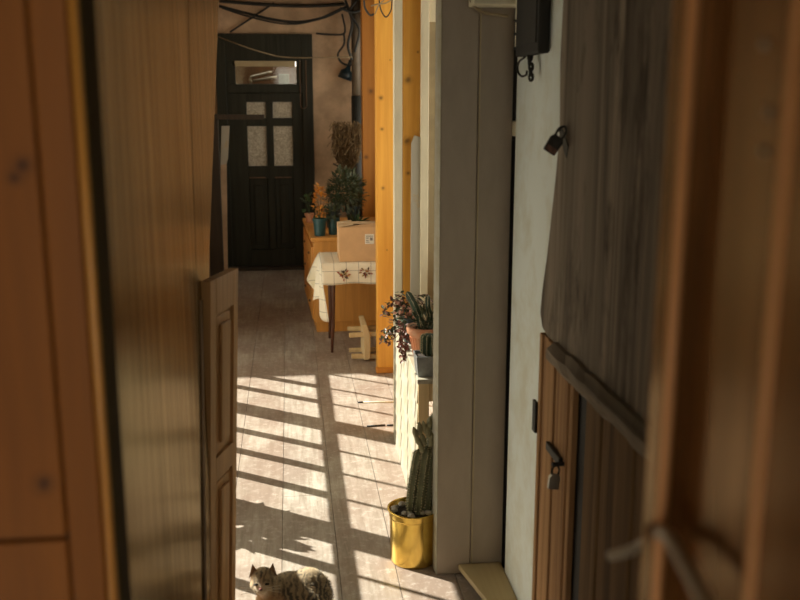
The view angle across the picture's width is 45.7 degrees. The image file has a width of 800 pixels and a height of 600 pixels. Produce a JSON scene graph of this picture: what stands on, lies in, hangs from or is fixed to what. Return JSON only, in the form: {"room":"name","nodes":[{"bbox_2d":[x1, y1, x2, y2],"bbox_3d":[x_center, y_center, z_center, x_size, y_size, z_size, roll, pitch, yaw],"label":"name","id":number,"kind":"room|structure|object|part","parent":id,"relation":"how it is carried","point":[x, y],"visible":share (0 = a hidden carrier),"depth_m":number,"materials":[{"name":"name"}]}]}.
{"room":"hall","nodes":[
{"label":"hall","id":0,"kind":"room"},
{"bbox_2d":[235,67,295,83],"bbox_3d":[-1.421,-1.473,10.351,1.506,2.077,0.050,-1,12,-6],"label":"wall","id":1,"kind":"structure","parent":0,"point":[243,74],"depth_m":10.12,"materials":[{"name":"beige paint"}]},
{"bbox_3d":[-1.402,-2.200,9.951,0.732,0.030,0.430,-1,12,-6],"label":"ledge","id":2,"kind":"object","parent":1,"relation":"attached to","visible":0},
{"bbox_2d":[249,71,276,83],"bbox_3d":[-1.433,-2.305,9.941,0.295,0.180,0.026,-1,12,-6],"label":"pipe rail","id":3,"kind":"object","parent":2,"relation":"on","point":[269,72],"visible":0.99,"depth_m":9.93,"materials":[{"name":"metal"}]},
{"bbox_2d":[279,74,288,83],"bbox_3d":[-1.223,-2.306,10.017,0.108,0.148,0.100,-1,12,-6],"label":"box","id":4,"kind":"object","parent":2,"relation":"on","point":[283,78],"visible":0.56,"depth_m":9.96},
{"bbox_2d":[215,0,360,216],"bbox_3d":[-0.749,-1.726,9.846,2.700,2.780,0.120,-1,12,-6],"label":"wall","id":5,"kind":"structure","parent":0,"point":[332,94],"depth_m":9.62,"materials":[{"name":"beige paint"}]},
{"bbox_2d":[230,2,273,32],"bbox_3d":[-1.470,-2.807,9.439,0.451,0.295,0.018,-1,12,-6],"label":"cable","id":6,"kind":"object","parent":5,"relation":"attached to","point":[241,24],"visible":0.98,"depth_m":9.43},
{"bbox_2d":[216,33,314,266],"bbox_3d":[-1.370,-1.505,9.777,0.966,2.377,0.164,-1,12,-6],"label":"door","id":7,"kind":"structure","parent":5,"relation":"in","point":[270,162],"depth_m":9.74,"materials":[{"name":"brown wood"}]},
{"bbox_3d":[-1.461,-1.932,9.660,0.193,0.160,0.006,-1,12,-6],"label":"pane","id":8,"kind":"part","parent":7,"relation":"part of","materials":[{"name":"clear glass"}]},
{"bbox_3d":[-1.461,-1.577,9.735,0.193,0.405,0.006,-1,12,-6],"label":"pane","id":9,"kind":"part","parent":7,"relation":"part of","materials":[{"name":"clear glass"}]},
{"bbox_3d":[-1.461,-0.895,9.879,0.193,0.742,0.036,-1,12,-6],"label":"panel","id":10,"kind":"part","parent":7,"relation":"part of","materials":[{"name":"brown wood"}]},
{"bbox_3d":[-1.372,-2.298,9.600,0.758,0.226,0.080,-1,12,-6],"label":"transom frame","id":11,"kind":"part","parent":7,"relation":"part of","materials":[{"name":"brown wood"}]},
{"bbox_3d":[-1.198,-1.938,9.690,0.194,0.160,0.006,-1,12,-6],"label":"pane","id":12,"kind":"part","parent":7,"relation":"part of","materials":[{"name":"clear glass"}]},
{"bbox_3d":[-1.198,-1.583,9.765,0.194,0.405,0.006,-1,12,-6],"label":"pane","id":13,"kind":"part","parent":7,"relation":"part of","materials":[{"name":"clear glass"}]},
{"bbox_3d":[-1.198,-0.902,9.909,0.194,0.742,0.036,-1,12,-6],"label":"panel","id":14,"kind":"part","parent":7,"relation":"part of","materials":[{"name":"brown wood"}]},
{"bbox_2d":[219,0,344,7],"bbox_3d":[-1.167,-2.942,9.435,1.244,0.070,0.031,-1,12,-6],"label":"cable","id":15,"kind":"object","parent":5,"relation":"attached to","point":[220,1],"visible":0.97,"depth_m":9.43,"materials":[{"name":"rubber"}]},
{"bbox_2d":[219,5,345,22],"bbox_3d":[-1.155,-2.827,9.400,1.255,0.175,0.027,-1,12,-6],"label":"cable","id":16,"kind":"object","parent":5,"relation":"attached to","point":[220,6],"visible":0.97,"depth_m":9.39,"materials":[{"name":"rubber"}]},
{"bbox_2d":[222,7,339,24],"bbox_3d":[-1.164,-2.791,9.345,1.156,0.163,0.016,-1,12,-6],"label":"cable","id":17,"kind":"object","parent":16,"relation":"attached to","point":[222,7],"visible":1,"depth_m":9.36,"materials":[{"name":"rubber"}]},
{"bbox_2d":[219,37,349,57],"bbox_3d":[-1.144,-2.473,9.275,1.347,0.216,0.148,2,12,9],"label":"cable","id":18,"kind":"object","parent":5,"relation":"attached to","point":[219,37],"visible":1,"depth_m":9.30,"materials":[{"name":"rubber"}]},
{"bbox_2d":[316,14,345,35],"bbox_3d":[-0.689,-2.745,9.472,0.301,0.211,0.019,-1,12,-6],"label":"cable","id":19,"kind":"object","parent":5,"relation":"attached to","point":[329,34],"visible":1,"depth_m":9.48,"materials":[{"name":"rubber"}]},
{"bbox_2d":[337,34,348,65],"bbox_3d":[-0.572,-2.505,9.537,0.124,0.320,0.019,-1,12,-6],"label":"cable","id":20,"kind":"object","parent":19,"relation":"attached to","point":[341,48],"visible":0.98,"depth_m":9.53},
{"bbox_2d":[338,59,351,80],"bbox_3d":[-0.552,-2.317,9.589,0.155,0.218,0.146,-1,12,-6],"label":"lamp housing","id":21,"kind":"object","parent":20,"relation":"hanging from","point":[345,73],"visible":0.94,"depth_m":9.55,"materials":[{"name":"metal"}]},
{"bbox_3d":[-0.553,-2.288,9.595,0.154,0.160,0.146,-1,12,-6],"label":"lamp shade","id":22,"kind":"part","parent":21,"relation":"part of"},
{"bbox_2d":[235,270,504,599],"bbox_3d":[-0.044,0.805,4.771,2.794,0.060,11.350,-1,12,-6],"label":"floor","id":23,"kind":"structure","parent":0,"point":[316,484],"depth_m":4.71,"materials":[{"name":"tile"}]},
{"bbox_2d":[78,0,130,599],"bbox_3d":[-0.362,0.218,1.139,0.050,2.600,0.087,-1,12,-6],"label":"door frame","id":24,"kind":"structure","parent":23,"relation":"on","point":[86,7],"depth_m":1.08,"materials":[{"name":"wood"}]},
{"bbox_2d":[94,0,218,599],"bbox_3d":[-0.533,-0.064,2.400,0.034,2.573,2.493,-1,12,-4],"label":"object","id":25,"kind":"structure","parent":23,"relation":"on","point":[157,59],"depth_m":1.92,"materials":[{"name":"brown wood"}]},
{"bbox_2d":[201,268,237,599],"bbox_3d":[-0.524,0.552,2.757,0.081,1.273,0.225,2,12,11],"label":"door","id":26,"kind":"structure","parent":25,"relation":"attached to","point":[219,292],"depth_m":2.70,"materials":[{"name":"brown wood"}]},
{"bbox_3d":[-0.498,-0.023,2.641,0.032,0.100,0.135,2,12,11],"label":"rail","id":27,"kind":"part","parent":26,"relation":"part of","materials":[{"name":"brown wood"}]},
{"bbox_3d":[-0.527,0.789,2.809,0.027,0.564,0.111,2,12,10],"label":"moulding","id":28,"kind":"part","parent":26,"relation":"part of","materials":[{"name":"brown wood"}]},
{"bbox_3d":[-0.510,0.229,2.694,0.027,0.414,0.139,2,12,11],"label":"sunk panel","id":29,"kind":"part","parent":26,"relation":"part of","materials":[{"name":"brown wood"}]},
{"bbox_3d":[-0.503,0.229,2.692,0.020,0.390,0.110,2,12,11],"label":"moulding","id":30,"kind":"part","parent":26,"relation":"part of","materials":[{"name":"brown wood"}]},
{"bbox_3d":[-0.519,0.789,2.807,0.031,0.518,0.073,2,12,9],"label":"raised panel","id":31,"kind":"part","parent":26,"relation":"part of","materials":[{"name":"brown wood"}]},
{"bbox_3d":[-0.519,0.466,2.743,0.031,0.071,0.135,2,12,10],"label":"rail","id":32,"kind":"part","parent":26,"relation":"part of","materials":[{"name":"brown wood"}]},
{"bbox_3d":[-0.496,0.229,2.691,0.024,0.344,0.071,2,12,11],"label":"raised panel","id":33,"kind":"part","parent":26,"relation":"part of","materials":[{"name":"brown wood"}]},
{"bbox_2d":[221,126,229,269],"bbox_3d":[-1.669,-0.906,9.089,0.132,1.493,0.020,-1,12,-6],"label":"strip","id":34,"kind":"object","parent":23,"relation":"on","point":[224,129],"visible":0.82,"depth_m":9.04,"materials":[{"name":"beige paint"}]},
{"bbox_2d":[209,114,263,276],"bbox_3d":[-1.529,-0.929,8.920,0.548,1.606,0.090,-1,12,-6],"label":"post","id":35,"kind":"object","parent":23,"relation":"on","point":[216,252],"visible":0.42,"depth_m":8.87,"materials":[{"name":"brown wood"}]},
{"bbox_3d":[-1.526,-1.683,8.735,0.548,0.045,0.040,-1,12,-6],"label":"arm","id":36,"kind":"part","parent":35,"relation":"part of","materials":[{"name":"brown wood"}]},
{"bbox_2d":[228,265,304,270],"bbox_3d":[-1.355,-0.332,9.902,1.006,0.030,0.110,-1,12,-6],"label":"threshold","id":37,"kind":"object","parent":23,"relation":"on","point":[293,267],"visible":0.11,"depth_m":9.86,"materials":[{"name":"brown wood"}]},
{"bbox_2d":[240,563,334,599],"bbox_3d":[-0.337,0.981,3.124,0.306,0.289,0.254,3,12,14],"label":"cat","id":38,"kind":"object","parent":23,"relation":"on","point":[307,583],"visible":1,"depth_m":3.09},
{"bbox_2d":[328,285,334,352],"bbox_3d":[-0.242,0.008,6.854,0.626,0.634,0.468,-1,12,-6],"label":"side table","id":39,"kind":"object","parent":23,"relation":"on","point":[331,288],"visible":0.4,"depth_m":6.64,"materials":[{"name":"brown wood"}]},
{"bbox_3d":[-0.511,-0.013,7.017,0.042,0.608,0.040,4,13,20],"label":"leg","id":40,"kind":"part","parent":39,"relation":"part of","materials":[{"name":"brown wood"}]},
{"bbox_2d":[307,252,375,321],"bbox_3d":[-0.296,-0.103,6.805,0.738,0.415,0.500,-1,12,-6],"label":"tablecloth","id":41,"kind":"object","parent":39,"relation":"on","point":[326,269],"visible":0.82,"depth_m":6.56,"materials":[{"name":"fabric"}]},
{"bbox_2d":[337,220,375,261],"bbox_3d":[-0.236,-0.434,6.691,0.400,0.277,0.303,-1,12,-6],"label":"cardboard box","id":42,"kind":"object","parent":41,"relation":"on","point":[356,240],"visible":0.79,"depth_m":6.54,"materials":[{"name":"cardboard"}]},
{"bbox_2d":[302,217,375,331],"bbox_3d":[-0.421,-0.239,7.782,0.720,0.730,1.222,-1,12,-6],"label":"dresser","id":43,"kind":"object","parent":23,"relation":"on","point":[352,300],"visible":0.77,"depth_m":7.24,"materials":[{"name":"orange wood"}]},
{"bbox_3d":[-0.792,-0.493,7.999,0.013,0.178,0.571,-2,12,-9],"label":"drawer","id":44,"kind":"part","parent":43,"relation":"part of","materials":[{"name":"orange wood"}]},
{"bbox_3d":[-0.792,-0.308,8.038,0.013,0.178,0.571,-2,12,-9],"label":"drawer","id":45,"kind":"part","parent":43,"relation":"part of","materials":[{"name":"orange wood"}]},
{"bbox_3d":[-0.792,-0.122,8.078,0.013,0.178,0.571,-2,12,-9],"label":"drawer","id":46,"kind":"part","parent":43,"relation":"part of","materials":[{"name":"orange wood"}]},
{"bbox_2d":[300,192,316,222],"bbox_3d":[-0.759,-0.771,7.921,0.152,0.253,0.134,-1,12,-6],"label":"potted plant","id":47,"kind":"object","parent":43,"relation":"on","point":[309,216],"visible":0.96,"depth_m":7.92,"materials":[{"name":"green plant"}]},
{"bbox_3d":[-0.757,-0.687,7.946,0.081,0.078,0.081,-1,12,-6],"label":"pot","id":48,"kind":"part","parent":47,"relation":"part of","materials":[{"name":"ceramic"}]},
{"bbox_3d":[-0.701,-0.370,7.418,0.013,0.178,0.571,-2,12,-9],"label":"drawer","id":49,"kind":"part","parent":43,"relation":"part of","materials":[{"name":"orange wood"}]},
{"bbox_3d":[-0.701,-0.184,7.458,0.013,0.178,0.571,-2,12,-9],"label":"drawer","id":50,"kind":"part","parent":43,"relation":"part of","materials":[{"name":"orange wood"}]},
{"bbox_3d":[-0.701,0.002,7.497,0.013,0.178,0.571,-2,12,-9],"label":"drawer","id":51,"kind":"part","parent":43,"relation":"part of","materials":[{"name":"orange wood"}]},
{"bbox_2d":[312,205,326,235],"bbox_3d":[-0.610,-0.603,7.168,0.121,0.236,0.113,-1,12,-6],"label":"potted plant","id":52,"kind":"object","parent":43,"relation":"on","point":[319,222],"visible":1,"depth_m":7.15,"materials":[{"name":"green plant"}]},
{"bbox_3d":[-0.606,-0.552,7.180,0.113,0.132,0.113,-1,12,-6],"label":"pot","id":53,"kind":"part","parent":52,"relation":"part of","materials":[{"name":"ceramic"}]},
{"bbox_2d":[311,182,327,217],"bbox_3d":[-0.631,-0.740,7.488,0.127,0.372,0.126,10,15,38],"label":"potted plant","id":54,"kind":"object","parent":43,"relation":"on","point":[321,193],"visible":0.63,"depth_m":7.48,"materials":[{"name":"orange plant"}]},
{"bbox_2d":[323,201,341,234],"bbox_3d":[-0.508,-0.628,7.234,0.147,0.258,0.145,-4,13,-17],"label":"potted plant","id":55,"kind":"object","parent":43,"relation":"on","point":[332,221],"visible":0.98,"depth_m":7.22,"materials":[{"name":"green plant"}]},
{"bbox_3d":[-0.511,-0.564,7.250,0.098,0.125,0.098,-1,12,-6],"label":"pot","id":56,"kind":"part","parent":55,"relation":"part of","materials":[{"name":"ceramic"}]},
{"bbox_2d":[322,164,362,227],"bbox_3d":[-0.466,-0.840,7.632,0.334,0.507,0.311,-1,12,-6],"label":"potted plant","id":57,"kind":"object","parent":43,"relation":"on","point":[344,174],"visible":0.93,"depth_m":7.58,"materials":[{"name":"green plant"}]},
{"bbox_3d":[-0.539,-0.666,7.637,0.136,0.165,0.136,-1,12,-6],"label":"pot","id":58,"kind":"part","parent":57,"relation":"part of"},
{"bbox_3d":[-0.476,-0.873,7.615,0.194,0.314,0.038,-1,12,-6],"label":"stem","id":59,"kind":"part","parent":57,"relation":"part of","materials":[{"name":"green plant"}]},
{"bbox_2d":[338,167,369,219],"bbox_3d":[-0.397,-0.887,7.955,0.299,0.465,0.278,-1,12,-6],"label":"potted plant","id":60,"kind":"object","parent":43,"relation":"on","point":[356,209],"visible":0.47,"depth_m":7.93,"materials":[{"name":"green plant"}]},
{"bbox_3d":[-0.396,-0.725,7.981,0.124,0.138,0.124,-1,12,-6],"label":"pot","id":61,"kind":"part","parent":60,"relation":"part of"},
{"bbox_2d":[346,214,369,220],"bbox_3d":[-0.324,-0.603,7.349,0.220,0.162,0.199,12,17,43],"label":"potted succulent","id":62,"kind":"object","parent":43,"relation":"on","point":[356,218],"visible":0.16,"depth_m":7.33,"materials":[{"name":"green plant"}]},
{"bbox_2d":[351,0,361,216],"bbox_3d":[-0.425,-1.647,9.479,0.113,2.780,0.113,-1,12,-6],"label":"drain pipe","id":63,"kind":"object","parent":23,"relation":"on","point":[356,62],"visible":0.54,"depth_m":9.34,"materials":[{"name":"metal"}]},
{"bbox_2d":[327,121,361,168],"bbox_3d":[-0.525,-1.495,9.370,0.397,0.546,0.329,-1,12,-6],"label":"bundle","id":64,"kind":"object","parent":63,"relation":"attached to","point":[346,147],"visible":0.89,"depth_m":9.27,"materials":[{"name":"plant"}]},
{"bbox_2d":[344,0,352,59],"bbox_3d":[-0.497,-2.617,9.213,0.092,0.569,0.027,-1,12,-6],"label":"cable","id":65,"kind":"object","parent":63,"relation":"hanging from","point":[345,1],"visible":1,"depth_m":9.21,"materials":[{"name":"rubber"}]},
{"bbox_2d":[340,7,360,12],"bbox_3d":[-0.461,-2.800,9.106,0.235,0.100,0.023,-1,12,-6],"label":"cable","id":66,"kind":"object","parent":63,"relation":"attached to","point":[341,8],"visible":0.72,"depth_m":9.10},
{"bbox_2d":[349,0,359,51],"bbox_3d":[-0.438,-2.644,9.163,0.109,0.492,0.024,-1,12,-6],"label":"cable","id":67,"kind":"object","parent":63,"relation":"attached to","point":[355,1],"visible":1,"depth_m":9.15,"materials":[{"name":"rubber"}]},
{"bbox_2d":[347,315,375,359],"bbox_3d":[-0.226,0.265,6.565,0.268,0.261,0.300,-1,12,-6],"label":"wooden stool","id":68,"kind":"object","parent":23,"relation":"on","point":[365,335],"visible":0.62,"depth_m":6.45,"materials":[{"name":"brown wood"}]},
{"bbox_3d":[-0.238,0.199,6.678,0.264,0.031,0.030,-1,12,-6],"label":"leg","id":69,"kind":"part","parent":68,"relation":"part of","materials":[{"name":"brown wood"}]},
{"bbox_3d":[-0.234,0.351,6.711,0.254,0.032,0.030,-1,12,-6],"label":"leg","id":70,"kind":"part","parent":68,"relation":"part of","materials":[{"name":"brown wood"}]},
{"bbox_3d":[-0.225,0.232,6.439,0.244,0.038,0.030,-1,12,-6],"label":"leg","id":71,"kind":"part","parent":68,"relation":"part of","materials":[{"name":"brown wood"}]},
{"bbox_3d":[-0.217,0.383,6.472,0.228,0.038,0.030,-1,12,-6],"label":"leg","id":72,"kind":"part","parent":68,"relation":"part of","materials":[{"name":"brown wood"}]},
{"bbox_3d":[-0.245,0.258,6.561,0.059,0.246,0.300,-1,12,-6],"label":"seat","id":73,"kind":"part","parent":68,"relation":"part of","materials":[{"name":"brown wood"}]},
{"bbox_2d":[360,0,374,216],"bbox_3d":[-0.265,-1.404,8.335,0.134,2.780,0.140,-1,12,-6],"label":"wooden post","id":74,"kind":"object","parent":23,"relation":"on","point":[367,22],"visible":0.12,"depth_m":8.21,"materials":[{"name":"orange wood"}]},
{"bbox_2d":[358,401,392,402],"bbox_3d":[-0.135,0.599,5.576,0.224,0.010,0.010,0,12,-1],"label":"stick","id":75,"kind":"object","parent":23,"relation":"on","point":[358,401],"visible":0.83,"depth_m":5.57,"materials":[{"name":"beige paint"}]},
{"bbox_2d":[367,424,384,426],"bbox_3d":[-0.131,0.684,5.173,0.099,0.010,0.010,-2,12,-11],"label":"stick","id":76,"kind":"object","parent":23,"relation":"on","point":[379,424],"visible":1,"depth_m":5.17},
{"bbox_2d":[374,0,392,372],"bbox_3d":[-0.101,-0.897,5.952,0.123,2.780,0.140,-1,12,-6],"label":"wooden post","id":77,"kind":"object","parent":23,"relation":"on","point":[383,27],"visible":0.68,"depth_m":5.93,"materials":[{"name":"orange wood"}]},
{"bbox_2d":[363,0,373,15],"bbox_3d":[-0.186,-1.730,5.631,0.067,0.093,0.012,-1,12,-6],"label":"cable","id":78,"kind":"object","parent":77,"relation":"attached to","point":[367,12],"visible":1,"depth_m":5.63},
{"bbox_2d":[378,0,392,17],"bbox_3d":[-0.086,-1.738,5.671,0.086,0.102,0.008,-1,12,-6],"label":"cable","id":79,"kind":"object","parent":77,"relation":"attached to","point":[378,0],"visible":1,"depth_m":5.67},
{"bbox_2d":[393,0,401,431],"bbox_3d":[-0.011,-0.644,4.760,0.041,2.780,0.060,-1,12,-6],"label":"wooden post","id":80,"kind":"object","parent":23,"relation":"on","point":[397,4],"visible":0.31,"depth_m":4.72,"materials":[{"name":"beige paint"}]},
{"bbox_2d":[387,413,433,568],"bbox_3d":[0.052,0.713,3.626,0.203,0.597,0.203,8,14,32],"label":"potted cactus","id":81,"kind":"object","parent":23,"relation":"on","point":[411,516],"visible":0.75,"depth_m":3.58,"materials":[{"name":"ceramic"}]},
{"bbox_2d":[387,497,433,568],"bbox_3d":[0.052,0.898,3.665,0.203,0.217,0.203,-1,12,-6],"label":"pot","id":82,"kind":"object","parent":81,"relation":"attached to","point":[411,527],"depth_m":3.59,"materials":[{"name":"gold metal"}]},
{"bbox_3d":[0.054,0.690,3.595,0.062,0.266,0.036,-1,12,-6],"label":"cactus stem","id":83,"kind":"part","parent":81,"relation":"part of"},
{"bbox_3d":[0.085,0.685,3.588,0.064,0.281,0.041,-1,12,-6],"label":"cactus stem","id":84,"kind":"part","parent":81,"relation":"part of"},
{"bbox_3d":[0.116,0.665,3.602,0.057,0.314,0.044,-1,12,-6],"label":"cactus stem","id":85,"kind":"part","parent":81,"relation":"part of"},
{"bbox_3d":[0.121,0.519,3.619,0.061,0.193,0.040,-1,12,-6],"label":"cactus stem","id":86,"kind":"part","parent":81,"relation":"part of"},
{"bbox_2d":[402,0,420,313],"bbox_3d":[0.062,-0.651,4.793,0.112,2.780,0.100,-1,12,-6],"label":"wooden post","id":87,"kind":"object","parent":23,"relation":"on","point":[411,9],"visible":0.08,"depth_m":4.67,"materials":[{"name":"orange wood"}]},
{"bbox_2d":[410,135,419,308],"bbox_3d":[0.076,-0.374,4.789,0.049,0.899,0.020,-1,12,-6],"label":"leaning board","id":88,"kind":"object","parent":87,"relation":"attached to","point":[415,144],"visible":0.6,"depth_m":4.77,"materials":[{"name":"wood"}]},
{"bbox_2d":[394,321,432,485],"bbox_3d":[0.182,0.520,4.446,0.347,0.633,1.047,-1,12,-6],"label":"base cabinet","id":89,"kind":"object","parent":23,"relation":"on","point":[413,394],"visible":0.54,"depth_m":4.29,"materials":[{"name":"white paint"}]},
{"bbox_2d":[379,290,432,363],"bbox_3d":[0.036,0.105,4.418,0.215,0.312,0.312,9,15,38],"label":"potted flowers","id":90,"kind":"object","parent":89,"relation":"on","point":[405,320],"visible":0.68,"depth_m":4.35,"materials":[{"name":"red plant"}]},
{"bbox_3d":[0.044,0.075,4.406,0.231,0.201,0.103,-1,12,-6],"label":"stem","id":91,"kind":"part","parent":90,"relation":"part of","materials":[{"name":"green plant"}]},
{"bbox_3d":[0.051,0.138,4.430,0.096,0.120,0.096,-1,12,-6],"label":"pot","id":92,"kind":"part","parent":90,"relation":"part of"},
{"bbox_2d":[405,291,432,355],"bbox_3d":[0.115,0.108,4.141,0.175,0.299,0.172,8,14,34],"label":"potted cactus","id":93,"kind":"object","parent":89,"relation":"on","point":[415,329],"visible":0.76,"depth_m":4.12,"materials":[{"name":"plant"}]},
{"bbox_3d":[0.070,0.048,4.129,0.092,0.175,0.041,-1,12,-6],"label":"cactus arm","id":94,"kind":"part","parent":93,"relation":"part of"},
{"bbox_2d":[406,322,432,355],"bbox_3d":[0.114,0.183,4.159,0.172,0.145,0.172,-1,12,-6],"label":"pot","id":95,"kind":"object","parent":93,"relation":"attached to","point":[414,330],"depth_m":4.11,"materials":[{"name":"ceramic"}]},
{"bbox_3d":[0.087,0.096,4.143,0.038,0.076,0.036,-1,12,-6],"label":"cactus arm","id":96,"kind":"part","parent":93,"relation":"part of"},
{"bbox_3d":[0.125,0.055,4.137,0.034,0.156,0.033,-1,12,-6],"label":"cactus arm","id":97,"kind":"part","parent":93,"relation":"part of"},
{"bbox_2d":[413,332,432,376],"bbox_3d":[0.135,0.220,3.922,0.150,0.172,0.110,-1,12,-6],"label":"potted cactus","id":98,"kind":"object","parent":89,"relation":"on","point":[423,358],"visible":0.62,"depth_m":3.88,"materials":[{"name":"ceramic"}]},
{"bbox_2d":[413,350,432,376],"bbox_3d":[0.135,0.262,3.931,0.150,0.086,0.110,-1,12,-6],"label":"planter","id":99,"kind":"object","parent":98,"relation":"attached to","point":[423,359],"depth_m":3.88,"materials":[{"name":"ceramic"}]},
{"bbox_3d":[0.094,0.636,3.945,0.045,0.615,0.038,-1,12,-6],"label":"post","id":100,"kind":"part","parent":89,"relation":"part of","materials":[{"name":"brown wood"}]},
{"bbox_2d":[420,0,428,318],"bbox_3d":[0.120,-0.951,4.664,0.040,2.140,0.030,-1,12,-6],"label":"upright","id":101,"kind":"object","parent":89,"relation":"on","point":[424,51],"visible":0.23,"depth_m":4.69,"materials":[{"name":"beige paint"}]},
{"bbox_2d":[432,0,514,574],"bbox_3d":[0.253,-0.341,3.336,0.253,2.780,0.103,-1,12,-6],"label":"wooden pillar","id":102,"kind":"structure","parent":23,"relation":"on","point":[474,52],"depth_m":3.34,"materials":[{"name":"beige paint"}]},
{"bbox_2d":[469,0,507,16],"bbox_3d":[0.284,-0.971,3.100,0.142,0.092,0.009,-1,12,-6],"label":"cable","id":103,"kind":"object","parent":102,"relation":"attached to","point":[474,7],"visible":0.94,"depth_m":3.10,"materials":[{"name":"rubber"}]},
{"bbox_2d":[468,0,515,7],"bbox_3d":[0.320,-1.014,3.077,0.197,0.120,0.125,-1,12,-6],"label":"ledge shelf","id":104,"kind":"object","parent":102,"relation":"attached to","point":[478,3],"visible":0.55,"depth_m":3.05,"materials":[{"name":"beige paint"}]},
{"bbox_2d":[512,121,515,135],"bbox_3d":[0.399,-0.583,3.237,0.025,0.051,0.160,-1,12,-6],"label":"block","id":105,"kind":"object","parent":102,"relation":"attached to","point":[513,122],"visible":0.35,"depth_m":3.23,"materials":[{"name":"beige paint"}]},
{"bbox_2d":[458,562,516,599],"bbox_3d":[0.326,1.048,3.338,0.160,0.022,0.480,-1,12,-6],"label":"threshold","id":106,"kind":"object","parent":23,"relation":"on","point":[490,581],"visible":1,"depth_m":3.44,"materials":[{"name":"wood"}]},
{"bbox_2d":[606,0,799,599],"bbox_3d":[0.229,0.355,0.735,0.061,2.500,0.580,0,12,1],"label":"door","id":107,"kind":"structure","parent":23,"relation":"on","point":[721,516],"depth_m":0.67,"materials":[{"name":"wood"}]},
{"bbox_3d":[0.231,0.235,0.907,0.028,0.126,0.193,0,12,1],"label":"latch lever","id":108,"kind":"part","parent":107,"relation":"part of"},
{"bbox_3d":[0.241,0.355,0.733,0.018,2.500,0.221,1,12,2],"label":"panel","id":109,"kind":"part","parent":107,"relation":"part of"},
{"bbox_2d":[505,0,586,599],"bbox_3d":[0.996,-0.087,2.142,0.977,2.780,2.970,-1,12,-6],"label":"wall","id":110,"kind":"structure","parent":0,"point":[538,100],"depth_m":3.06,"materials":[{"name":"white paint"}]},
{"bbox_2d":[502,139,515,567],"bbox_3d":[0.389,0.220,3.519,0.030,1.606,0.140,-1,12,-6],"label":"door frame","id":111,"kind":"structure","parent":110,"relation":"attached to","point":[513,140],"depth_m":3.44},
{"bbox_2d":[513,0,516,49],"bbox_3d":[0.376,-1.146,2.981,0.022,0.699,0.022,3,12,16],"label":"conduit","id":112,"kind":"object","parent":110,"relation":"attached to","point":[514,48],"visible":0.35,"depth_m":3.04,"materials":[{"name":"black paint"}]},
{"bbox_2d":[516,0,550,56],"bbox_3d":[0.398,-1.047,2.817,0.039,0.623,0.284,-1,12,-6],"label":"meter box","id":113,"kind":"object","parent":110,"relation":"attached to","point":[533,16],"visible":0.94,"depth_m":2.78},
{"bbox_2d":[516,54,533,81],"bbox_3d":[0.385,-0.732,2.948,0.020,0.110,0.198,-1,12,-6],"label":"hook","id":114,"kind":"object","parent":113,"relation":"hanging from","point":[529,57],"visible":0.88,"depth_m":2.87,"materials":[{"name":"metal"}]},
{"bbox_2d":[532,332,578,599],"bbox_3d":[0.423,0.652,2.758,0.055,1.076,0.361,-1,12,-6],"label":"door","id":115,"kind":"structure","parent":110,"relation":"in","point":[555,413],"depth_m":2.69,"materials":[{"name":"brown wood"}]},
{"bbox_2d":[547,464,560,489],"bbox_3d":[0.412,0.473,2.541,0.034,0.071,0.012,-1,12,-6],"label":"padlock","id":116,"kind":"object","parent":115,"relation":"hanging from","point":[553,478],"visible":1,"depth_m":2.54,"materials":[{"name":"metal"}]},
{"bbox_2d":[546,342,648,459],"bbox_3d":[0.511,0.300,1.913,0.054,0.070,1.478,-1,12,-6],"label":"beam","id":117,"kind":"structure","parent":110,"relation":"attached to","point":[613,409],"depth_m":2.19,"materials":[{"name":"wood"}]},
{"bbox_2d":[540,0,672,424],"bbox_3d":[0.519,-0.222,1.904,0.018,0.986,1.673,-1,12,-6],"label":"board","id":118,"kind":"object","parent":110,"relation":"attached to","point":[598,301],"visible":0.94,"depth_m":2.16,"materials":[{"name":"grey wood"}]},
{"bbox_2d":[559,128,568,157],"bbox_3d":[0.439,-0.433,2.586,0.022,0.081,0.221,1,12,5],"label":"plate","id":119,"kind":"object","parent":118,"relation":"attached to","point":[565,145],"visible":0.69,"depth_m":2.51,"materials":[{"name":"metal"}]},
{"bbox_2d":[543,125,566,155],"bbox_3d":[0.409,-0.419,2.497,0.062,0.078,0.015,-1,12,-6],"label":"padlock","id":120,"kind":"object","parent":119,"relation":"hanging from","point":[554,142],"visible":1,"depth_m":2.49,"materials":[{"name":"metal"}]},
{"bbox_3d":[0.397,-0.395,2.494,0.034,0.029,0.001,-1,12,-6],"label":"plate","id":121,"kind":"part","parent":120,"relation":"part of","materials":[{"name":"orange metal"}]},
{"bbox_2d":[578,401,646,599],"bbox_3d":[0.542,0.838,1.883,0.022,1.076,1.189,-1,12,-6],"label":"door","id":122,"kind":"structure","parent":110,"relation":"in","point":[614,471],"depth_m":2.22,"materials":[{"name":"brown wood"}]},
{"bbox_3d":[0.135,-1.056,6.697,0.100,2.780,6.480,-1,12,-6],"label":"wall","id":123,"kind":"structure","parent":0,"visible":0},
{"bbox_2d":[428,0,435,309],"bbox_3d":[0.226,-0.941,4.715,0.169,2.180,0.030,-1,12,-6],"label":"panel","id":124,"kind":"object","parent":123,"relation":"attached to","point":[432,3],"visible":0.16,"depth_m":4.74,"materials":[{"name":"beige paint"}]},
{"bbox_3d":[0.226,-1.680,4.558,0.169,0.669,0.030,-1,12,-6],"label":"rail","id":125,"kind":"part","parent":124,"relation":"part of","materials":[{"name":"beige paint"}]},
{"bbox_3d":[-1.234,0.141,1.068,0.980,2.780,0.060,-1,12,-6],"label":"wall","id":126,"kind":"structure","parent":0,"visible":0},
{"bbox_2d":[0,0,118,599],"bbox_3d":[-0.548,0.230,1.081,0.431,2.600,0.038,-1,12,-6],"label":"door","id":127,"kind":"structure","parent":126,"relation":"in","point":[57,540],"depth_m":1.04,"materials":[{"name":"wood"}]}
]}

